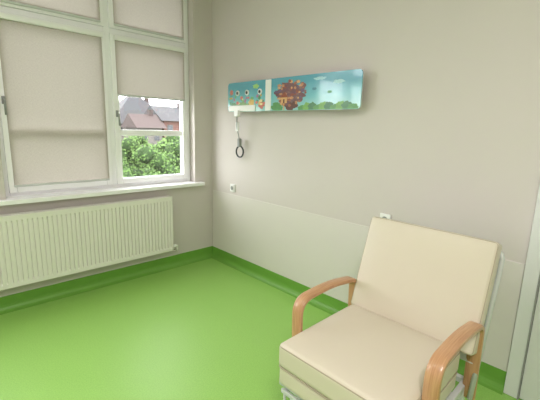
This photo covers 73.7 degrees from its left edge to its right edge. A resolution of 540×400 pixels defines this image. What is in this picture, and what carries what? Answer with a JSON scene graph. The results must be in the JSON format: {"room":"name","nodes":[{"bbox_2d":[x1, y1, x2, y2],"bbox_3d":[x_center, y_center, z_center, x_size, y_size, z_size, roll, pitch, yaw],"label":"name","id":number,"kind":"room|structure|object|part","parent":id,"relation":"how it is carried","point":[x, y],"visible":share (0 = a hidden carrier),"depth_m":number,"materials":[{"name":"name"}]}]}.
{"room":"hospital room","nodes":[
{"label":"hospital room","id":0,"kind":"room"},
{"bbox_2d":[0,0,212,296],"bbox_3d":[-2.329,-0.628,2.592,4.400,3.100,0.300,-9,15,-43],"label":"wall","id":1,"kind":"structure","parent":0,"point":[192,206],"depth_m":3.83,"materials":[{"name":"paint"}]},
{"bbox_2d":[0,0,103,26],"bbox_3d":[-1.760,-1.761,2.846,0.811,0.571,0.072,-9,15,-43],"label":"window","id":2,"kind":"structure","parent":1,"relation":"in","point":[101,23],"depth_m":2.92,"materials":[{"name":"white plastic"}]},
{"bbox_2d":[0,0,100,22],"bbox_3d":[-1.735,-1.503,2.863,0.741,0.018,0.012,-9,15,-43],"label":"blind hem","id":3,"kind":"object","parent":2,"relation":"attached to","point":[6,1],"visible":1,"depth_m":2.85,"materials":[{"name":"paint"}]},
{"bbox_2d":[0,11,112,192],"bbox_3d":[-1.770,-0.766,3.022,0.811,1.361,0.125,-9,15,-43],"label":"window","id":4,"kind":"structure","parent":1,"relation":"in","point":[4,124],"depth_m":3.02,"materials":[{"name":"white plastic"}]},
{"bbox_3d":[-2.014,-0.708,2.737,0.016,0.118,0.043,-9,15,-43],"label":"handle","id":5,"kind":"part","parent":4,"relation":"part of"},
{"bbox_3d":[-2.014,-0.708,2.737,0.016,0.118,0.043,-9,15,-43],"label":"lever","id":6,"kind":"part","parent":4,"relation":"part of","materials":[{"name":"grey plastic"}]},
{"bbox_2d":[0,12,102,37],"bbox_3d":[-1.735,-1.396,2.880,0.757,0.042,0.030,-9,15,-43],"label":"blind headbox","id":7,"kind":"object","parent":4,"relation":"attached to","point":[6,16],"visible":1,"depth_m":2.85,"materials":[{"name":"white plastic"}]},
{"bbox_2d":[0,19,108,184],"bbox_3d":[-1.756,-0.776,3.006,0.741,1.263,0.002,-9,15,-43],"label":"window blind","id":8,"kind":"object","parent":7,"relation":"hanging from","point":[53,79],"visible":1,"depth_m":2.97,"materials":[{"name":"beige fabric"}]},
{"bbox_2d":[14,178,109,186],"bbox_3d":[-1.774,-0.152,3.129,0.741,0.018,0.012,-9,15,-43],"label":"blind hem","id":9,"kind":"object","parent":4,"relation":"attached to","point":[93,180],"visible":1,"depth_m":3.10,"materials":[{"name":"paint"}]},
{"bbox_2d":[0,195,177,289],"bbox_3d":[-1.587,0.339,3.241,1.657,0.607,0.119,-9,15,-43],"label":"radiator","id":10,"kind":"object","parent":1,"relation":"attached to","point":[39,245],"visible":1,"depth_m":3.11,"materials":[{"name":"metal"}]},
{"bbox_2d":[0,195,171,218],"bbox_3d":[-1.591,0.056,3.145,1.565,0.014,0.080,-9,15,-43],"label":"grille","id":11,"kind":"object","parent":10,"relation":"attached to","point":[39,213],"depth_m":3.10,"materials":[{"name":"metal"}]},
{"bbox_2d":[0,0,189,196],"bbox_3d":[-1.500,-1.121,3.275,1.700,2.050,0.070,-9,15,-43],"label":"frame","id":12,"kind":"object","parent":1,"relation":"attached to","point":[105,28],"visible":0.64,"depth_m":3.26,"materials":[{"name":"white plastic"}]},
{"bbox_2d":[0,181,204,205],"bbox_3d":[-1.446,-0.090,3.404,1.840,0.036,0.190,-9,15,-43],"label":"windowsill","id":13,"kind":"structure","parent":1,"relation":"attached to","point":[24,199],"depth_m":3.20,"materials":[{"name":"white stone"}]},
{"bbox_2d":[0,246,212,314],"bbox_3d":[-2.176,0.847,2.823,4.200,0.125,0.055,-9,15,-43],"label":"baseboard","id":14,"kind":"structure","parent":1,"relation":"attached to","point":[22,300],"depth_m":3.36,"materials":[{"name":"plastic"}]},
{"bbox_2d":[107,0,185,43],"bbox_3d":[-1.158,-1.856,3.416,0.771,0.571,0.072,-9,15,-43],"label":"window","id":15,"kind":"structure","parent":1,"relation":"in","point":[109,2],"depth_m":3.37,"materials":[{"name":"white plastic"}]},
{"bbox_2d":[114,23,183,39],"bbox_3d":[-1.133,-1.598,3.433,0.701,0.018,0.012,-9,15,-43],"label":"blind hem","id":16,"kind":"object","parent":15,"relation":"attached to","point":[118,25],"visible":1,"depth_m":3.40,"materials":[{"name":"paint"}]},
{"bbox_2d":[109,33,187,183],"bbox_3d":[-1.186,-0.865,3.611,0.771,1.361,0.072,-9,15,-43],"label":"window","id":17,"kind":"structure","parent":1,"relation":"in","point":[117,129],"depth_m":3.57,"materials":[{"name":"white plastic"}]},
{"bbox_2d":[113,35,184,52],"bbox_3d":[-1.133,-1.491,3.450,0.717,0.042,0.030,-9,15,-43],"label":"blind headbox","id":18,"kind":"object","parent":17,"relation":"attached to","point":[115,37],"visible":1,"depth_m":3.41,"materials":[{"name":"white plastic"}]},
{"bbox_2d":[115,40,184,99],"bbox_3d":[-1.143,-1.252,3.501,0.701,0.488,0.002,-9,15,-43],"label":"fabric","id":19,"kind":"object","parent":18,"relation":"hanging from","point":[141,70],"visible":1,"depth_m":3.48,"materials":[{"name":"beige fabric"}]},
{"bbox_2d":[117,94,184,100],"bbox_3d":[-1.150,-1.007,3.549,0.701,0.018,0.012,-9,15,-43],"label":"blind hem","id":20,"kind":"object","parent":17,"relation":"attached to","point":[117,94],"visible":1,"depth_m":3.52,"materials":[{"name":"paint"}]},
{"bbox_3d":[-1.196,-0.680,3.653,0.661,0.055,0.039,-9,15,-43],"label":"rail","id":21,"kind":"part","parent":17,"relation":"part of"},
{"bbox_2d":[123,101,182,177],"bbox_3d":[-1.185,-0.865,3.611,0.661,1.251,0.018,-9,15,-43],"label":"bead gasket","id":22,"kind":"object","parent":17,"relation":"attached to","point":[180,101],"visible":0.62,"depth_m":3.85,"materials":[{"name":"grey plastic"}]},
{"bbox_3d":[-1.718,-1.999,2.761,0.757,0.042,0.030,-9,15,-43],"label":"blind headbox","id":23,"kind":"object","parent":1,"relation":"attached to","visible":0},
{"bbox_2d":[9,0,99,19],"bbox_3d":[-1.728,-1.753,2.813,0.741,0.501,0.002,-9,15,-43],"label":"fabric","id":24,"kind":"object","parent":23,"relation":"hanging from","point":[85,8],"visible":1,"depth_m":2.96,"materials":[{"name":"beige fabric"}]},
{"bbox_3d":[-1.115,-2.094,3.332,0.717,0.042,0.030,-9,15,-43],"label":"blind headbox","id":25,"kind":"object","parent":1,"relation":"attached to","visible":0},
{"bbox_2d":[113,0,183,37],"bbox_3d":[-1.126,-1.848,3.384,0.701,0.501,0.002,-9,15,-43],"label":"fabric","id":26,"kind":"object","parent":25,"relation":"hanging from","point":[158,16],"visible":1,"depth_m":3.42,"materials":[{"name":"beige fabric"}]},
{"bbox_2d":[0,258,521,399],"bbox_3d":[-0.433,1.357,1.069,4.600,0.100,5.700,-9,15,-43],"label":"floor","id":27,"kind":"structure","parent":0,"point":[208,329],"depth_m":2.55,"materials":[{"name":"green plastic"}]},
{"bbox_2d":[279,216,504,399],"bbox_3d":[0.572,0.677,1.808,0.897,1.005,0.747,-9,15,-43],"label":"recliner armchair","id":28,"kind":"object","parent":27,"relation":"on","point":[421,299],"visible":1,"depth_m":1.75,"materials":[{"name":"beige leather"}]},
{"bbox_3d":[0.263,1.068,1.592,0.015,0.185,0.595,-9,15,-43],"label":"slat panel","id":29,"kind":"part","parent":28,"relation":"part of","materials":[{"name":"paint"}]},
{"bbox_3d":[0.330,0.683,2.059,0.558,0.455,0.060,-9,15,-43],"label":"armrest","id":30,"kind":"part","parent":28,"relation":"part of","materials":[{"name":"brown wood"}]},
{"bbox_2d":[279,366,455,399],"bbox_3d":[0.474,0.859,1.752,0.630,0.100,0.613,-9,15,-43],"label":"seat cushion","id":31,"kind":"object","parent":28,"relation":"on","point":[289,379],"depth_m":1.66,"materials":[{"name":"beige leather"}]},
{"bbox_2d":[279,304,459,399],"bbox_3d":[0.475,0.756,1.730,0.630,0.144,0.623,-9,15,-43],"label":"seat cushion","id":32,"kind":"object","parent":28,"relation":"on","point":[360,351],"depth_m":1.64,"materials":[{"name":"beige leather"}]},
{"bbox_2d":[351,216,501,355],"bbox_3d":[0.804,0.421,1.950,0.241,0.544,0.681,-9,15,-43],"label":"cushion","id":33,"kind":"object","parent":28,"relation":"on","point":[427,281],"depth_m":1.86,"materials":[{"name":"beige leather"}]},
{"bbox_3d":[0.805,0.792,1.575,0.558,0.455,0.060,-9,15,-43],"label":"armrest","id":34,"kind":"part","parent":28,"relation":"part of","materials":[{"name":"brown wood"}]},
{"bbox_3d":[0.751,0.968,1.605,0.730,0.033,0.028,-9,15,-43],"label":"rail","id":35,"kind":"part","parent":28,"relation":"part of","materials":[{"name":"paint"}]},
{"bbox_3d":[0.968,1.040,1.835,0.032,0.195,0.028,-9,15,-43],"label":"leg","id":36,"kind":"part","parent":28,"relation":"part of","materials":[{"name":"paint"}]},
{"bbox_3d":[0.824,0.555,1.997,0.247,0.715,0.703,-9,15,-43],"label":"frame","id":37,"kind":"part","parent":28,"relation":"part of","materials":[{"name":"paint"}]},
{"bbox_2d":[212,0,539,367],"bbox_3d":[1.198,-0.462,2.263,0.200,3.100,5.700,-9,15,-43],"label":"wall","id":38,"kind":"structure","parent":0,"point":[444,134],"depth_m":2.45,"materials":[{"name":"paint"}]},
{"bbox_2d":[230,184,234,191],"bbox_3d":[-0.401,-0.129,3.848,0.017,0.082,0.082,-9,15,-43],"label":"power outlet","id":39,"kind":"object","parent":38,"relation":"attached to","point":[232,186],"visible":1,"depth_m":3.84,"materials":[{"name":"white plastic"}]},
{"bbox_2d":[228,69,363,111],"bbox_3d":[0.139,-0.904,3.088,0.100,0.273,1.532,-9,15,-43],"label":"mural panel","id":40,"kind":"object","parent":38,"relation":"attached to","point":[338,90],"visible":1,"depth_m":2.91,"materials":[{"name":"paint"}]},
{"bbox_2d":[234,110,243,157],"bbox_3d":[-0.326,-0.649,3.577,0.090,0.463,0.126,-9,15,-43],"label":"handset","id":41,"kind":"object","parent":40,"relation":"hanging from","point":[236,112],"visible":1,"depth_m":3.59,"materials":[{"name":"white plastic"}]},
{"bbox_2d":[228,90,264,111],"bbox_3d":[-0.229,-0.949,3.412,0.002,0.209,0.541,-9,15,-43],"label":"art","id":42,"kind":"object","parent":40,"relation":"attached to","point":[241,100],"depth_m":3.41},
{"bbox_3d":[-0.016,-0.928,3.187,0.006,0.265,0.070,-9,15,-43],"label":"blank plate","id":43,"kind":"part","parent":40,"relation":"part of","materials":[{"name":"white plastic"}]},
{"bbox_2d":[271,79,357,110],"bbox_3d":[0.320,-0.844,2.849,0.003,0.251,0.904,-9,15,-43],"label":"art","id":44,"kind":"object","parent":40,"relation":"attached to","point":[286,94],"depth_m":2.83},
{"bbox_2d":[314,76,325,79],"bbox_3d":[0.385,-0.937,2.766,0.001,0.026,0.129,-9,15,-43],"label":"art","id":45,"kind":"object","parent":40,"relation":"attached to","point":[315,77],"depth_m":2.77},
{"bbox_2d":[333,79,344,82],"bbox_3d":[0.510,-0.874,2.645,0.001,0.030,0.112,-9,15,-43],"label":"art","id":46,"kind":"object","parent":40,"relation":"attached to","point":[334,80],"depth_m":2.65},
{"bbox_2d":[212,246,506,394],"bbox_3d":[0.345,0.846,3.195,0.055,0.125,3.020,-9,15,-43],"label":"baseboard","id":47,"kind":"structure","parent":38,"relation":"attached to","point":[493,378],"depth_m":3.29,"materials":[{"name":"plastic"}]},
{"bbox_2d":[213,190,524,371],"bbox_3d":[0.376,0.452,3.132,0.006,0.675,3.003,-9,15,-43],"label":"wall panel","id":48,"kind":"object","parent":38,"relation":"attached to","point":[310,250],"depth_m":3.17,"materials":[{"name":"plastic"}]},
{"bbox_2d":[380,213,390,218],"bbox_3d":[0.828,0.140,2.595,0.017,0.082,0.082,-9,15,-43],"label":"power outlet","id":49,"kind":"object","parent":38,"relation":"attached to","point":[382,215],"visible":0.32,"depth_m":2.58,"materials":[{"name":"white plastic"}]},
{"bbox_2d":[503,184,539,398],"bbox_3d":[1.812,0.174,1.553,0.030,2.160,1.110,-9,15,-43],"label":"frame","id":50,"kind":"object","parent":38,"relation":"attached to","point":[532,267],"visible":0.82,"depth_m":2.01,"materials":[{"name":"metal"}]},
{"bbox_2d":[517,275,539,399],"bbox_3d":[1.474,0.133,1.897,0.030,2.090,0.006,-9,15,-43],"label":"gasket","id":51,"kind":"object","parent":38,"relation":"attached to","point":[538,286],"visible":1,"depth_m":2.01,"materials":[{"name":"grey plastic"}]},
{"bbox_2d":[519,287,539,399],"bbox_3d":[1.817,0.206,1.560,0.020,2.084,0.963,-9,15,-43],"label":"leaf","id":52,"kind":"object","parent":38,"relation":"attached to","point":[530,386],"visible":1,"depth_m":2.02,"materials":[{"name":"laminate"}]},
{"label":"outside","id":53,"kind":"structure","parent":0,"visible":0},
{"bbox_3d":[-31.714,-6.582,57.791,150.000,0.200,119.400,-9,15,-43],"label":"ground","id":54,"kind":"structure","parent":53,"visible":0},
{"bbox_2d":[121,136,155,168],"bbox_3d":[-14.131,-3.877,36.929,5.527,5.690,5.949,-9,15,-43],"label":"leafy tree","id":55,"kind":"object","parent":54,"relation":"on","point":[128,144],"visible":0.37,"depth_m":35.23,"materials":[{"name":"green plant"}]},
{"bbox_2d":[126,127,161,146],"bbox_3d":[-17.038,-7.219,48.925,3.200,5.300,4.000,-9,15,-43],"label":"wall","id":56,"kind":"structure","parent":54,"relation":"on","point":[151,138],"depth_m":47.40,"materials":[{"name":"white paint"}]},
{"bbox_2d":[121,113,166,127],"bbox_3d":[-16.940,-10.602,48.258,4.200,1.800,5.000,-9,15,-43],"label":"roof","id":57,"kind":"structure","parent":56,"relation":"on","point":[132,120],"depth_m":47.10,"materials":[{"name":"tile"}]},
{"bbox_2d":[147,110,152,115],"bbox_3d":[-16.253,-11.053,48.833,0.600,2.300,0.600,-9,15,-43],"label":"chimney","id":58,"kind":"object","parent":57,"relation":"on","point":[149,112],"visible":0.43,"depth_m":48.48,"materials":[{"name":"brick"}]},
{"bbox_2d":[122,142,179,176],"bbox_3d":[-5.094,0.305,13.594,3.393,4.934,3.529,-8,15,-40],"label":"leafy tree","id":59,"kind":"object","parent":54,"relation":"on","point":[145,154],"visible":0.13,"depth_m":13.64,"materials":[{"name":"green plant"}]},
{"bbox_2d":[143,136,179,171],"bbox_3d":[-7.728,-2.777,30.365,5.813,6.121,5.987,-1,11,-12],"label":"leafy tree","id":60,"kind":"object","parent":54,"relation":"on","point":[164,140],"visible":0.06,"depth_m":28.73,"materials":[{"name":"green plant"}]},
{"bbox_2d":[143,136,180,174],"bbox_3d":[-4.324,-0.469,16.981,3.820,5.188,4.022,-5,13,-31],"label":"leafy tree","id":61,"kind":"object","parent":54,"relation":"on","point":[172,149],"visible":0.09,"depth_m":16.15,"materials":[{"name":"green plant"}]},
{"bbox_2d":[162,121,179,137],"bbox_3d":[-14.657,-8.618,53.790,5.600,6.300,6.000,-9,15,-43],"label":"wall","id":62,"kind":"structure","parent":54,"relation":"on","point":[175,124],"depth_m":50.23,"materials":[{"name":"brick"}]},
{"bbox_2d":[144,105,179,120],"bbox_3d":[-14.542,-12.639,52.998,6.600,2.100,7.000,-9,15,-43],"label":"roof","id":63,"kind":"structure","parent":62,"relation":"on","point":[165,113],"depth_m":50.69,"materials":[{"name":"stone"}]},
{"bbox_3d":[-22.855,-10.026,61.037,10.000,5.800,8.000,-9,15,-43],"label":"wall","id":64,"kind":"structure","parent":0,"visible":0},
{"bbox_2d":[119,97,149,123],"bbox_3d":[-22.704,-15.273,60.004,11.000,5.100,9.000,-9,15,-43],"label":"roof","id":65,"kind":"structure","parent":64,"relation":"on","point":[135,105],"depth_m":57.98,"materials":[{"name":"stone"}]}
]}

